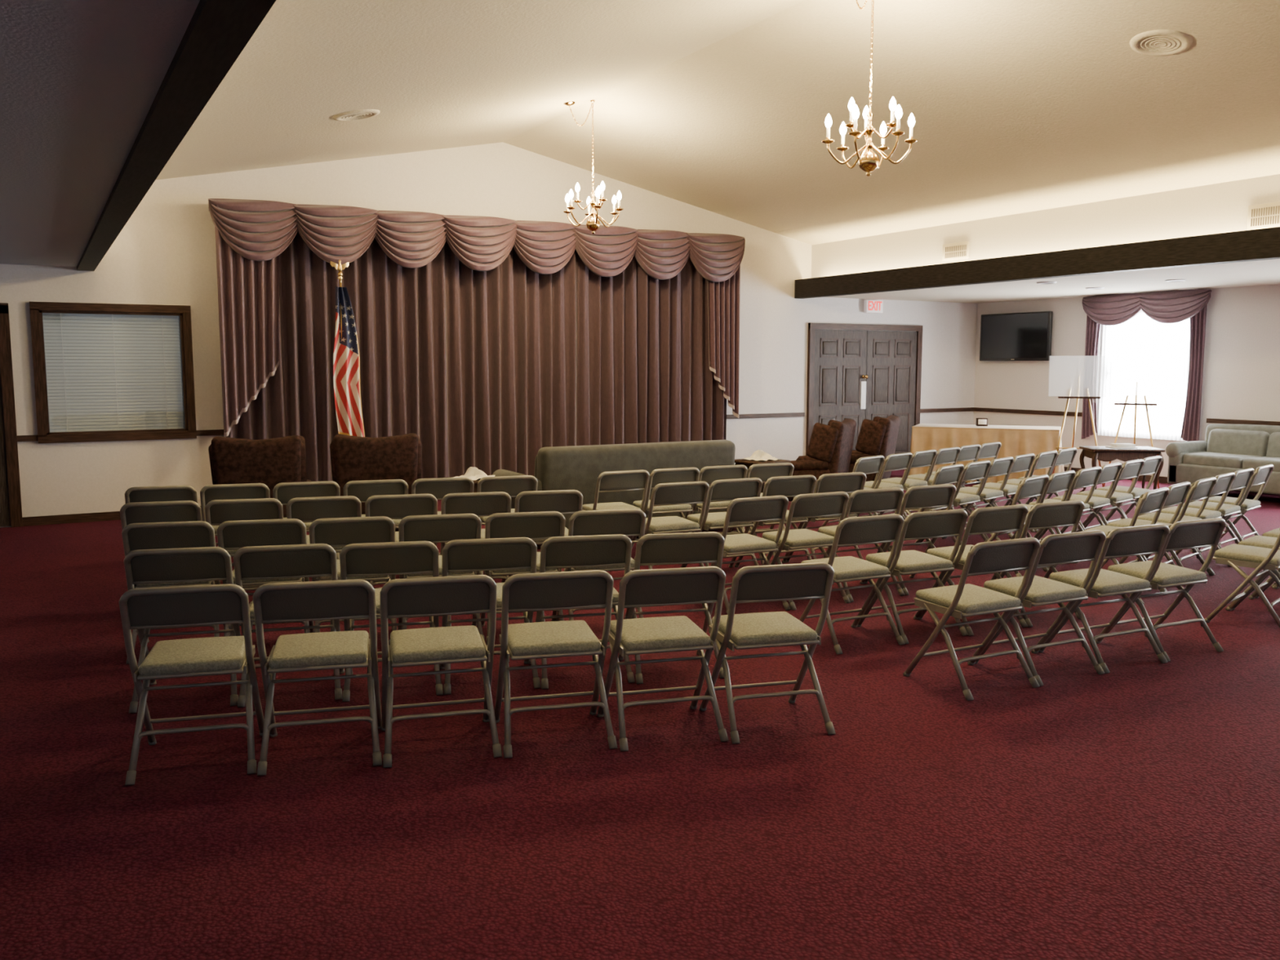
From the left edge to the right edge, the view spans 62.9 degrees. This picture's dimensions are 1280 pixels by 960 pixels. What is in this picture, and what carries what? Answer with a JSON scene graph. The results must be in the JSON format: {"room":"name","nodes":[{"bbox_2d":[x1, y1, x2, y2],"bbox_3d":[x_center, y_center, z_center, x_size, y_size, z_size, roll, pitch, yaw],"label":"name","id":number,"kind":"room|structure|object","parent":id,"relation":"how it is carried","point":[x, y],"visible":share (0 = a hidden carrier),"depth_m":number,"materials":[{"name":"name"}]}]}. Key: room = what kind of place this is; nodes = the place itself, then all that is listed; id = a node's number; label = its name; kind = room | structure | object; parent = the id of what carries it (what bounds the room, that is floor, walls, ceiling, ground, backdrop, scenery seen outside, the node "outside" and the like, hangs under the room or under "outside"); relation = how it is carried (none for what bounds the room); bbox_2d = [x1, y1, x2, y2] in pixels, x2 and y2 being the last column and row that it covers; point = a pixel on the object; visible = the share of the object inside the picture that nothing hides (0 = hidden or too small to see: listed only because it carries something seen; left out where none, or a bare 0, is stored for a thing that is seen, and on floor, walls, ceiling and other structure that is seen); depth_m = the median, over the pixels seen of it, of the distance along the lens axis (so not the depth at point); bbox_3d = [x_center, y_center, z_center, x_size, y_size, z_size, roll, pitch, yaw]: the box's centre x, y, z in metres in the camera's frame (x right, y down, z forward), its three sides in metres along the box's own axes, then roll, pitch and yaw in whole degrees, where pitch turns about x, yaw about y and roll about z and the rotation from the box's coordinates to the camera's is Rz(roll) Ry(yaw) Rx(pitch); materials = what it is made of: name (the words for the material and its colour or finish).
{"room":"funeral home chapel","nodes":[
{"label":"funeral home chapel","id":0,"kind":"room"},
{"bbox_2d":[0,0,199,266],"bbox_3d":[-3.964,-1.294,2.584,5.045,0.060,15.660,-4,7,-30],"label":"ceiling","id":1,"kind":"structure","parent":0,"point":[80,80],"depth_m":3.95,"materials":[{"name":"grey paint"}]},
{"bbox_2d":[76,0,275,271],"bbox_3d":[-1.712,-1.505,3.869,0.155,0.265,15.660,-4,7,-30],"label":"beam","id":2,"kind":"structure","parent":1,"relation":"attached to","point":[217,33],"depth_m":3.71,"materials":[{"name":"brown wood"}]},
{"bbox_2d":[0,142,977,527],"bbox_3d":[-2.329,-1.980,12.642,18.250,4.400,0.150,-4,7,-30],"label":"wall","id":3,"kind":"structure","parent":0,"point":[165,254],"depth_m":12.09,"materials":[{"name":"paint"}]},
{"bbox_2d":[0,302,22,527],"bbox_3d":[-6.694,-0.606,10.149,1.100,2.220,0.040,-4,7,-30],"label":"door","id":4,"kind":"structure","parent":3,"relation":"in","point":[11,508],"depth_m":10.40,"materials":[{"name":"brown wood"}]},
{"bbox_2d":[22,506,201,526],"bbox_3d":[-1.905,0.145,13.026,9.970,0.090,0.020,-4,7,-30],"label":"baseboard","id":5,"kind":"structure","parent":3,"relation":"attached to","point":[103,516],"depth_m":10.75,"materials":[{"name":"brown wood"}]},
{"bbox_2d":[29,301,196,443],"bbox_3d":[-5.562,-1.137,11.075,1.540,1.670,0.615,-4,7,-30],"label":"window","id":6,"kind":"structure","parent":3,"relation":"in","point":[99,369],"depth_m":10.91,"materials":[{"name":"brown wood"}]},
{"bbox_2d":[208,198,745,481],"bbox_3d":[-1.577,-1.477,12.727,6.745,3.300,0.551,-4,7,-30],"label":"stage curtain","id":7,"kind":"object","parent":3,"relation":"hanging from","point":[494,342],"visible":0.94,"depth_m":12.54,"materials":[{"name":"brown fabric"}]},
{"bbox_2d":[805,322,923,455],"bbox_3d":[3.459,-1.249,15.928,2.240,2.220,0.120,-4,7,-30],"label":"door","id":8,"kind":"structure","parent":3,"relation":"in","point":[868,372],"depth_m":15.90,"materials":[{"name":"brown wood"}]},
{"bbox_2d":[0,469,1279,959],"bbox_3d":[1.574,1.003,6.173,18.350,0.100,15.860,-4,7,-30],"label":"floor","id":9,"kind":"structure","parent":0,"point":[1131,811],"depth_m":3.94,"materials":[{"name":"red carpet"}]},
{"bbox_2d":[120,500,202,529],"bbox_3d":[-3.067,0.501,6.801,0.485,0.781,0.488,-2,7,-17],"label":"folding chair","id":10,"kind":"object","parent":9,"relation":"on","point":[183,510],"visible":0.27,"depth_m":6.58,"materials":[{"name":"metal"}]},
{"bbox_2d":[124,484,197,503],"bbox_3d":[-3.449,0.409,7.628,0.485,0.781,0.488,-2,7,-18],"label":"folding chair","id":11,"kind":"object","parent":9,"relation":"on","point":[185,492],"visible":0.28,"depth_m":7.40,"materials":[{"name":"metal"}]},
{"bbox_2d":[121,520,230,663],"bbox_3d":[-2.629,0.596,5.954,0.485,0.781,0.488,-2,7,-14],"label":"folding chair","id":12,"kind":"object","parent":9,"relation":"on","point":[193,534],"visible":0.44,"depth_m":5.75,"materials":[{"name":"metal"}]},
{"bbox_2d":[123,546,240,713],"bbox_3d":[-2.217,0.686,5.145,0.485,0.781,0.488,-2,7,-13],"label":"folding chair","id":13,"kind":"object","parent":9,"relation":"on","point":[202,563],"visible":0.48,"depth_m":4.94,"materials":[{"name":"metal"}]},
{"bbox_2d":[118,583,264,785],"bbox_3d":[-1.826,0.779,4.309,0.485,0.781,0.488,-2,7,-14],"label":"folding chair","id":14,"kind":"object","parent":9,"relation":"on","point":[227,603],"visible":1,"depth_m":4.17,"materials":[{"name":"metal"}]},
{"bbox_2d":[200,483,270,566],"bbox_3d":[-2.976,0.395,7.758,0.485,0.781,0.488,-2,7,-18],"label":"folding chair","id":15,"kind":"object","parent":9,"relation":"on","point":[208,493],"visible":0.26,"depth_m":7.53,"materials":[{"name":"metal"}]},
{"bbox_2d":[204,497,283,591],"bbox_3d":[-2.587,0.488,6.924,0.485,0.781,0.488,-2,7,-16],"label":"folding chair","id":16,"kind":"object","parent":9,"relation":"on","point":[217,512],"visible":0.27,"depth_m":6.70,"materials":[{"name":"metal"}]},
{"bbox_2d":[208,435,311,517],"bbox_3d":[-3.281,0.110,9.117,0.800,1.029,0.697,-1,7,-13],"label":"wingback armchair","id":17,"kind":"object","parent":9,"relation":"on","point":[270,462],"visible":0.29,"depth_m":8.77,"materials":[{"name":"brown fabric"}]},
{"bbox_2d":[217,518,314,636],"bbox_3d":[-2.151,0.586,6.043,0.485,0.781,0.488,-2,7,-15],"label":"folding chair","id":18,"kind":"object","parent":9,"relation":"on","point":[231,535],"visible":0.56,"depth_m":5.83,"materials":[{"name":"metal"}]},
{"bbox_2d":[233,543,344,706],"bbox_3d":[-1.745,0.676,5.232,0.485,0.781,0.488,-2,7,-14],"label":"folding chair","id":19,"kind":"object","parent":9,"relation":"on","point":[308,560],"visible":0.37,"depth_m":5.03,"materials":[{"name":"metal"}]},
{"bbox_2d":[272,480,340,559],"bbox_3d":[-2.507,0.380,7.891,0.485,0.781,0.488,-2,7,-19],"label":"folding chair","id":20,"kind":"object","parent":9,"relation":"on","point":[283,492],"visible":0.27,"depth_m":7.67,"materials":[{"name":"metal"}]},
{"bbox_2d":[252,579,382,775],"bbox_3d":[-1.342,0.768,4.401,0.485,0.781,0.488,-1,7,-13],"label":"folding chair","id":21,"kind":"object","parent":9,"relation":"on","point":[326,600],"visible":0.99,"depth_m":4.26,"materials":[{"name":"metal"}]},
{"bbox_2d":[286,495,361,559],"bbox_3d":[-2.112,0.474,7.041,0.485,0.781,0.488,-2,7,-16],"label":"folding chair","id":22,"kind":"object","parent":9,"relation":"on","point":[306,509],"visible":0.3,"depth_m":6.82,"materials":[{"name":"metal"}]},
{"bbox_2d":[330,259,364,436],"bbox_3d":[-3.193,-0.991,11.297,0.312,2.730,0.299,3,7,24],"label":"flag","id":23,"kind":"object","parent":9,"relation":"on","point":[346,357],"visible":0.98,"depth_m":11.25,"materials":[{"name":"multicoloured fabric"}]},
{"bbox_2d":[308,515,396,632],"bbox_3d":[-1.672,0.576,6.128,0.485,0.781,0.488,-2,7,-15],"label":"folding chair","id":24,"kind":"object","parent":9,"relation":"on","point":[337,531],"visible":0.52,"depth_m":5.92,"materials":[{"name":"metal"}]},
{"bbox_2d":[329,433,422,531],"bbox_3d":[-2.344,0.082,9.368,0.800,1.029,0.697,-1,7,-13],"label":"wingback armchair","id":25,"kind":"object","parent":9,"relation":"on","point":[353,458],"visible":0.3,"depth_m":9.02,"materials":[{"name":"brown fabric"}]},
{"bbox_2d":[343,479,408,528],"bbox_3d":[-2.023,0.366,8.013,0.485,0.781,0.488,-2,7,-18],"label":"folding chair","id":26,"kind":"object","parent":9,"relation":"on","point":[362,490],"visible":0.27,"depth_m":7.79,"materials":[{"name":"metal"}]},
{"bbox_2d":[339,541,443,702],"bbox_3d":[-1.260,0.667,5.310,0.485,0.781,0.488,-1,7,-13],"label":"folding chair","id":27,"kind":"object","parent":9,"relation":"on","point":[384,558],"visible":0.44,"depth_m":5.10,"materials":[{"name":"metal"}]},
{"bbox_2d":[364,493,437,586],"bbox_3d":[-1.629,0.462,7.154,0.485,0.781,0.488,-2,7,-15],"label":"folding chair","id":28,"kind":"object","parent":9,"relation":"on","point":[392,506],"visible":0.4,"depth_m":6.94,"materials":[{"name":"metal"}]},
{"bbox_2d":[379,574,502,768],"bbox_3d":[-0.867,0.759,4.486,0.485,0.781,0.488,-2,7,-15],"label":"folding chair","id":29,"kind":"object","parent":9,"relation":"on","point":[476,593],"visible":1,"depth_m":4.34,"materials":[{"name":"metal"}]},
{"bbox_2d":[397,513,484,640],"bbox_3d":[-1.196,0.564,6.237,0.485,0.781,0.488,-2,7,-15],"label":"folding chair","id":30,"kind":"object","parent":9,"relation":"on","point":[438,528],"visible":0.57,"depth_m":6.03,"materials":[{"name":"metal"}]},
{"bbox_2d":[411,477,474,555],"bbox_3d":[-1.554,0.351,8.154,0.485,0.781,0.488,-2,7,-18],"label":"folding chair","id":31,"kind":"object","parent":9,"relation":"on","point":[439,488],"visible":0.29,"depth_m":7.93,"materials":[{"name":"metal"}]},
{"bbox_2d":[440,491,511,582],"bbox_3d":[-1.150,0.450,7.262,0.485,0.781,0.488,-2,7,-15],"label":"folding chair","id":32,"kind":"object","parent":9,"relation":"on","point":[479,504],"visible":0.37,"depth_m":7.04,"materials":[{"name":"metal"}]},
{"bbox_2d":[440,537,541,694],"bbox_3d":[-0.788,0.655,5.419,0.485,0.781,0.488,-1,7,-13],"label":"folding chair","id":33,"kind":"object","parent":9,"relation":"on","point":[517,553],"visible":0.38,"depth_m":5.21,"materials":[{"name":"metal"}]},
{"bbox_2d":[477,475,537,574],"bbox_3d":[-1.077,0.336,8.285,0.485,0.781,0.488,-2,7,-18],"label":"folding chair","id":34,"kind":"object","parent":9,"relation":"on","point":[513,486],"visible":0.31,"depth_m":8.07,"materials":[{"name":"metal"}]},
{"bbox_2d":[480,511,565,644],"bbox_3d":[-0.713,0.553,6.334,0.485,0.781,0.488,-2,7,-14],"label":"folding chair","id":35,"kind":"object","parent":9,"relation":"on","point":[531,525],"visible":0.4,"depth_m":6.13,"materials":[{"name":"metal"}]},
{"bbox_2d":[509,489,582,576],"bbox_3d":[-0.669,0.438,7.370,0.485,0.781,0.488,-2,7,-15],"label":"folding chair","id":36,"kind":"object","parent":9,"relation":"on","point":[562,501],"visible":0.38,"depth_m":7.15,"materials":[{"name":"metal"}]},
{"bbox_2d":[493,569,617,758],"bbox_3d":[-0.385,0.748,4.586,0.485,0.781,0.488,-2,7,-14],"label":"folding chair","id":37,"kind":"object","parent":9,"relation":"on","point":[546,591],"visible":1,"depth_m":4.44,"materials":[{"name":"metal"}]},
{"bbox_2d":[528,533,635,688],"bbox_3d":[-0.314,0.645,5.507,0.485,0.781,0.488,-2,7,-14],"label":"folding chair","id":38,"kind":"object","parent":9,"relation":"on","point":[599,550],"visible":0.43,"depth_m":5.30,"materials":[{"name":"metal"}]},
{"bbox_2d":[555,508,645,621],"bbox_3d":[-0.241,0.543,6.426,0.485,0.781,0.488,-2,7,-15],"label":"folding chair","id":39,"kind":"object","parent":9,"relation":"on","point":[628,522],"visible":0.46,"depth_m":6.22,"materials":[{"name":"metal"}]},
{"bbox_2d":[492,440,735,549],"bbox_3d":[-0.157,0.078,9.964,2.360,0.901,0.885,-3,7,-28],"label":"velvet sofa","id":40,"kind":"object","parent":9,"relation":"on","point":[579,468],"visible":0.34,"depth_m":9.43,"materials":[{"name":"green fabric"}]},
{"bbox_2d":[582,469,649,542],"bbox_3d":[-0.221,0.293,8.672,0.485,0.781,0.488,-3,7,-27],"label":"folding chair","id":41,"kind":"object","parent":9,"relation":"on","point":[628,480],"visible":0.57,"depth_m":8.50,"materials":[{"name":"metal"}]},
{"bbox_2d":[596,566,728,751],"bbox_3d":[0.093,0.739,4.666,0.485,0.781,0.488,-2,7,-15],"label":"folding chair","id":42,"kind":"object","parent":9,"relation":"on","point":[700,584],"visible":0.99,"depth_m":4.52,"materials":[{"name":"metal"}]},
{"bbox_2d":[631,466,699,547],"bbox_3d":[0.204,0.269,8.888,0.485,0.781,0.488,-3,7,-26],"label":"folding chair","id":43,"kind":"object","parent":9,"relation":"on","point":[658,476],"visible":0.5,"depth_m":8.71,"materials":[{"name":"metal"}]},
{"bbox_2d":[631,480,709,570],"bbox_3d":[0.215,0.384,7.856,0.485,0.781,0.488,-3,7,-25],"label":"folding chair","id":44,"kind":"object","parent":9,"relation":"on","point":[686,492],"visible":0.69,"depth_m":7.69,"materials":[{"name":"metal"}]},
{"bbox_2d":[617,531,724,684],"bbox_3d":[0.165,0.636,5.590,0.485,0.781,0.488,-1,7,-13],"label":"folding chair","id":45,"kind":"object","parent":9,"relation":"on","point":[668,548],"visible":0.42,"depth_m":5.38,"materials":[{"name":"metal"}]},
{"bbox_2d":[682,464,747,534],"bbox_3d":[0.627,0.245,9.104,0.485,0.781,0.488,-3,7,-25],"label":"folding chair","id":46,"kind":"object","parent":9,"relation":"on","point":[708,474],"visible":0.38,"depth_m":8.91,"materials":[{"name":"metal"}]},
{"bbox_2d":[684,477,763,567],"bbox_3d":[0.634,0.358,8.085,0.485,0.781,0.488,-3,7,-27],"label":"folding chair","id":47,"kind":"object","parent":9,"relation":"on","point":[724,490],"visible":0.67,"depth_m":7.91,"materials":[{"name":"metal"}]},
{"bbox_2d":[710,495,791,614],"bbox_3d":[0.681,0.477,7.019,0.485,0.781,0.488,-3,7,-27],"label":"folding chair","id":48,"kind":"object","parent":9,"relation":"on","point":[750,509],"visible":0.65,"depth_m":6.86,"materials":[{"name":"metal"}]},
{"bbox_2d":[728,462,794,533],"bbox_3d":[1.053,0.223,9.304,0.485,0.781,0.488,-3,7,-25],"label":"folding chair","id":49,"kind":"object","parent":9,"relation":"on","point":[764,472],"visible":0.32,"depth_m":9.10,"materials":[{"name":"metal"}]},
{"bbox_2d":[699,562,835,743],"bbox_3d":[0.574,0.729,4.752,0.485,0.781,0.488,-2,7,-15],"label":"folding chair","id":50,"kind":"object","parent":9,"relation":"on","point":[798,581],"visible":0.97,"depth_m":4.61,"materials":[{"name":"metal"}]},
{"bbox_2d":[734,475,816,567],"bbox_3d":[1.081,0.335,8.292,0.485,0.781,0.488,-3,7,-25],"label":"folding chair","id":51,"kind":"object","parent":9,"relation":"on","point":[786,486],"visible":0.5,"depth_m":8.12,"materials":[{"name":"metal"}]},
{"bbox_2d":[762,491,850,610],"bbox_3d":[1.121,0.454,7.228,0.485,0.781,0.488,-3,7,-27],"label":"folding chair","id":52,"kind":"object","parent":9,"relation":"on","point":[826,504],"visible":0.74,"depth_m":7.07,"materials":[{"name":"metal"}]},
{"bbox_2d":[786,418,856,501],"bbox_3d":[1.942,-0.148,11.436,0.697,1.029,0.800,3,7,23],"label":"wingback armchair","id":53,"kind":"object","parent":9,"relation":"on","point":[829,450],"visible":0.57,"depth_m":11.05,"materials":[{"name":"brown fabric"}]},
{"bbox_2d":[786,471,866,562],"bbox_3d":[1.516,0.311,8.507,0.485,0.781,0.488,-3,7,-25],"label":"folding chair","id":54,"kind":"object","parent":9,"relation":"on","point":[848,482],"visible":0.52,"depth_m":8.32,"materials":[{"name":"metal"}]},
{"bbox_2d":[799,514,905,654],"bbox_3d":[1.227,0.572,6.169,0.485,0.781,0.488,-3,7,-26],"label":"folding chair","id":55,"kind":"object","parent":9,"relation":"on","point":[850,531],"visible":0.88,"depth_m":6.04,"materials":[{"name":"metal"}]},
{"bbox_2d":[818,487,905,602],"bbox_3d":[1.552,0.428,7.457,0.485,0.781,0.488,-3,7,-26],"label":"folding chair","id":56,"kind":"object","parent":9,"relation":"on","point":[882,500],"visible":0.45,"depth_m":7.28,"materials":[{"name":"metal"}]},
{"bbox_2d":[848,415,900,481],"bbox_3d":[2.608,-0.230,12.173,0.697,1.029,0.800,3,7,23],"label":"wingback armchair","id":57,"kind":"object","parent":9,"relation":"on","point":[877,436],"visible":0.4,"depth_m":11.77,"materials":[{"name":"brown fabric"}]},
{"bbox_2d":[856,452,912,519],"bbox_3d":[2.357,0.116,10.268,0.485,0.781,0.488,-6,9,-45],"label":"folding chair","id":58,"kind":"object","parent":9,"relation":"on","point":[893,462],"visible":0.49,"depth_m":10.13,"materials":[{"name":"metal"}]},
{"bbox_2d":[880,449,937,518],"bbox_3d":[2.689,0.079,10.599,0.488,0.781,0.485,6,9,43],"label":"folding chair","id":59,"kind":"object","parent":9,"relation":"on","point":[922,458],"visible":0.63,"depth_m":10.47,"materials":[{"name":"metal"}]},
{"bbox_2d":[864,484,956,595],"bbox_3d":[1.982,0.404,7.672,0.485,0.781,0.488,-3,7,-27],"label":"folding chair","id":60,"kind":"object","parent":9,"relation":"on","point":[943,495],"visible":0.31,"depth_m":7.48,"materials":[{"name":"metal"}]},
{"bbox_2d":[857,509,968,644],"bbox_3d":[1.662,0.548,6.380,0.485,0.781,0.488,-3,7,-25],"label":"folding chair","id":61,"kind":"object","parent":9,"relation":"on","point":[952,522],"visible":0.84,"depth_m":6.24,"materials":[{"name":"metal"}]},
{"bbox_2d":[917,460,991,545],"bbox_3d":[2.843,0.208,9.435,0.488,0.781,0.485,6,9,44],"label":"folding chair","id":62,"kind":"object","parent":9,"relation":"on","point":[979,469],"visible":0.5,"depth_m":9.30,"materials":[{"name":"metal"}]},
{"bbox_2d":[902,537,1040,700],"bbox_3d":[1.704,0.662,5.361,0.485,0.781,0.488,-3,7,-27],"label":"folding chair","id":63,"kind":"object","parent":9,"relation":"on","point":[967,600],"visible":1,"depth_m":5.25,"materials":[{"name":"metal"}]},
{"bbox_2d":[917,504,1028,635],"bbox_3d":[2.094,0.527,6.572,0.485,0.781,0.488,-3,7,-26],"label":"folding chair","id":64,"kind":"object","parent":9,"relation":"on","point":[987,520],"visible":0.52,"depth_m":6.39,"materials":[{"name":"metal"}]},
{"bbox_2d":[945,457,1013,539],"bbox_3d":[3.176,0.170,9.780,0.488,0.781,0.485,6,9,43],"label":"folding chair","id":65,"kind":"object","parent":9,"relation":"on","point":[1001,466],"visible":0.62,"depth_m":9.67,"materials":[{"name":"metal"}]},
{"bbox_2d":[908,423,1064,483],"bbox_3d":[4.800,-0.371,14.529,2.097,0.743,0.974,3,7,23],"label":"counter","id":66,"kind":"object","parent":9,"relation":"on","point":[1015,440],"visible":0.5,"depth_m":14.15,"materials":[{"name":"wood"}]},
{"bbox_2d":[972,453,1035,535],"bbox_3d":[3.505,0.130,10.135,0.488,0.781,0.485,6,9,44],"label":"folding chair","id":67,"kind":"object","parent":9,"relation":"on","point":[1021,463],"visible":0.52,"depth_m":10.02,"materials":[{"name":"metal"}]},
{"bbox_2d":[986,474,1048,577],"bbox_3d":[2.892,0.343,8.224,0.488,0.781,0.485,6,9,45],"label":"folding chair","id":68,"kind":"object","parent":9,"relation":"on","point":[1032,486],"visible":0.3,"depth_m":8.07,"materials":[{"name":"metal"}]},
{"bbox_2d":[974,529,1106,685],"bbox_3d":[2.135,0.636,5.589,0.485,0.781,0.488,-3,7,-26],"label":"folding chair","id":69,"kind":"object","parent":9,"relation":"on","point":[1082,546],"visible":0.94,"depth_m":5.47,"materials":[{"name":"metal"}]},
{"bbox_2d":[996,500,1084,626],"bbox_3d":[2.528,0.504,6.777,0.485,0.781,0.488,-3,7,-26],"label":"folding chair","id":70,"kind":"object","parent":9,"relation":"on","point":[1062,513],"visible":0.4,"depth_m":6.57,"materials":[{"name":"metal"}]},
{"bbox_2d":[1015,470,1075,568],"bbox_3d":[3.236,0.306,8.554,0.488,0.781,0.485,6,9,45],"label":"folding chair","id":71,"kind":"object","parent":9,"relation":"on","point":[1062,481],"visible":0.38,"depth_m":8.40,"materials":[{"name":"metal"}]},
{"bbox_2d":[1028,466,1102,563],"bbox_3d":[3.592,0.270,8.878,0.485,0.781,0.488,-6,9,-44],"label":"folding chair","id":72,"kind":"object","parent":9,"relation":"on","point":[1089,477],"visible":0.4,"depth_m":8.76,"materials":[{"name":"metal"}]},
{"bbox_2d":[1052,462,1122,533],"bbox_3d":[3.920,0.233,9.216,0.488,0.781,0.485,6,9,44],"label":"folding chair","id":73,"kind":"object","parent":9,"relation":"on","point":[1110,473],"visible":0.45,"depth_m":9.15,"materials":[{"name":"metal"}]},
{"bbox_2d":[1038,524,1169,673],"bbox_3d":[2.575,0.612,5.803,0.485,0.781,0.488,-3,7,-25],"label":"folding chair","id":74,"kind":"object","parent":9,"relation":"on","point":[1121,542],"visible":0.91,"depth_m":5.68,"materials":[{"name":"metal"}]},
{"bbox_2d":[1075,458,1144,532],"bbox_3d":[4.273,0.196,9.548,0.485,0.781,0.488,-6,9,-43],"label":"folding chair","id":75,"kind":"object","parent":9,"relation":"on","point":[1132,468],"visible":0.67,"depth_m":9.45,"materials":[{"name":"metal"}]},
{"bbox_2d":[1079,445,1164,492],"bbox_3d":[5.923,-0.096,12.910,0.850,0.605,0.500,0,6,4],"label":"side table","id":76,"kind":"object","parent":9,"relation":"on","point":[1104,454],"visible":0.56,"depth_m":12.69,"materials":[{"name":"brown wood"}]},
{"bbox_2d":[1082,487,1169,604],"bbox_3d":[3.408,0.436,7.386,0.485,0.781,0.488,-6,9,-44],"label":"folding chair","id":77,"kind":"object","parent":9,"relation":"on","point":[1153,500],"visible":0.44,"depth_m":7.25,"materials":[{"name":"metal"}]},
{"bbox_2d":[1096,455,1162,523],"bbox_3d":[4.605,0.157,9.891,0.485,0.781,0.488,-6,9,-43],"label":"folding chair","id":78,"kind":"object","parent":9,"relation":"on","point":[1152,464],"visible":0.59,"depth_m":9.81,"materials":[{"name":"metal"}]},
{"bbox_2d":[1106,481,1191,591],"bbox_3d":[3.745,0.397,7.737,0.485,0.781,0.488,-6,9,-45],"label":"folding chair","id":79,"kind":"object","parent":9,"relation":"on","point":[1178,493],"visible":0.46,"depth_m":7.69,"materials":[{"name":"metal"}]},
{"bbox_2d":[1100,517,1226,661],"bbox_3d":[3.003,0.588,6.023,0.485,0.781,0.488,-3,7,-26],"label":"folding chair","id":80,"kind":"object","parent":9,"relation":"on","point":[1193,534],"visible":0.91,"depth_m":5.91,"materials":[{"name":"metal"}]},
{"bbox_2d":[1137,476,1217,575],"bbox_3d":[4.110,0.361,8.061,0.485,0.781,0.488,-6,9,-44],"label":"folding chair","id":81,"kind":"object","parent":9,"relation":"on","point":[1202,489],"visible":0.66,"depth_m":7.96,"materials":[{"name":"metal"}]},
{"bbox_2d":[1160,471,1235,573],"bbox_3d":[4.451,0.322,8.411,0.485,0.781,0.488,-6,9,-44],"label":"folding chair","id":82,"kind":"object","parent":9,"relation":"on","point":[1224,481],"visible":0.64,"depth_m":8.33,"materials":[{"name":"metal"}]},
{"bbox_2d":[1171,467,1253,555],"bbox_3d":[4.801,0.284,8.755,0.485,0.781,0.488,-6,9,-43],"label":"folding chair","id":83,"kind":"object","parent":9,"relation":"on","point":[1242,478],"visible":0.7,"depth_m":8.67,"materials":[{"name":"metal"}]},
{"bbox_2d":[1165,423,1279,494],"bbox_3d":[7.457,-0.206,12.604,0.885,0.881,1.890,-4,7,-30],"label":"loveseat","id":84,"kind":"object","parent":9,"relation":"on","point":[1226,448],"visible":0.89,"depth_m":12.83,"materials":[{"name":"fabric"}]},
{"bbox_2d":[1197,464,1273,550],"bbox_3d":[5.161,0.248,9.075,0.485,0.781,0.488,-6,9,-44],"label":"folding chair","id":85,"kind":"object","parent":9,"relation":"on","point":[1261,474],"visible":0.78,"depth_m":8.96,"materials":[{"name":"metal"}]},
{"bbox_2d":[1204,528,1279,627],"bbox_3d":[3.910,0.524,6.594,0.488,0.781,0.485,6,9,45],"label":"folding chair","id":86,"kind":"object","parent":9,"relation":"on","point":[1234,555],"visible":0.98,"depth_m":6.50,"materials":[{"name":"fabric"}]},
{"bbox_2d":[155,0,1279,244],"bbox_3d":[2.252,-2.908,6.015,9.900,1.090,15.660,-4,7,-30],"label":"ceiling","id":87,"kind":"structure","parent":0,"point":[1016,106],"depth_m":8.96,"materials":[{"name":"paint"}]},
{"bbox_2d":[563,99,623,234],"bbox_3d":[-0.483,-3.208,10.748,0.651,1.340,0.630,-4,7,-30],"label":"brass chandelier","id":88,"kind":"object","parent":87,"relation":"hanging from","point":[593,224],"visible":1,"depth_m":10.74,"materials":[{"name":"gold"}]},
{"bbox_2d":[821,0,917,176],"bbox_3d":[1.587,-2.795,7.187,0.601,1.386,0.674,-4,7,-30],"label":"brass chandelier","id":89,"kind":"object","parent":87,"relation":"hanging from","point":[868,160],"visible":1,"depth_m":7.20,"materials":[{"name":"gold"}]},
{"bbox_2d":[1129,29,1192,56],"bbox_3d":[3.710,-3.110,7.456,0.400,0.091,0.408,-3,7,-24],"label":"ceiling vent","id":90,"kind":"object","parent":87,"relation":"attached to","point":[1160,42],"visible":1,"depth_m":7.43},
{"bbox_2d":[811,173,1279,278],"bbox_3d":[6.474,-2.353,8.530,0.150,0.730,15.660,-4,7,-30],"label":"wall","id":91,"kind":"structure","parent":0,"point":[1220,207],"depth_m":11.45,"materials":[{"name":"paint"}]},
{"bbox_2d":[1246,201,1279,230],"bbox_3d":[5.778,-2.423,9.564,0.018,0.220,0.450,-4,7,-30],"label":"air vent","id":92,"kind":"object","parent":91,"relation":"in","point":[1266,215],"visible":1,"depth_m":9.62,"materials":[{"name":"beige"}]},
{"bbox_2d":[827,258,1279,303],"bbox_3d":[7.840,-2.047,9.357,3.595,0.060,15.660,-4,7,-30],"label":"ceiling","id":93,"kind":"structure","parent":0,"point":[1266,272],"depth_m":13.06,"materials":[{"name":"paint"}]},
{"bbox_2d":[794,226,1279,298],"bbox_3d":[6.216,-2.011,8.418,0.155,0.265,15.660,-4,7,-30],"label":"beam","id":94,"kind":"structure","parent":93,"relation":"attached to","point":[1260,244],"depth_m":11.15,"materials":[{"name":"brown wood"}]},
{"bbox_2d":[973,284,1279,476],"bbox_3d":[9.424,-0.911,10.491,0.150,2.750,15.810,-4,7,-30],"label":"wall","id":95,"kind":"structure","parent":0,"point":[1241,378],"depth_m":14.40,"materials":[{"name":"paint"}]},
{"bbox_2d":[979,311,1053,360],"bbox_3d":[5.854,-2.224,16.282,0.133,0.740,1.340,-4,7,-30],"label":"television","id":96,"kind":"object","parent":95,"relation":"attached to","point":[1013,336],"visible":1,"depth_m":16.19,"materials":[{"name":"black plastic"}]},
{"bbox_2d":[1080,288,1211,441],"bbox_3d":[6.893,-1.536,14.435,0.210,2.080,1.924,-4,7,-30],"label":"window curtain","id":97,"kind":"object","parent":95,"relation":"attached to","point":[1155,340],"visible":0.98,"depth_m":14.41,"materials":[{"name":"fabric"}]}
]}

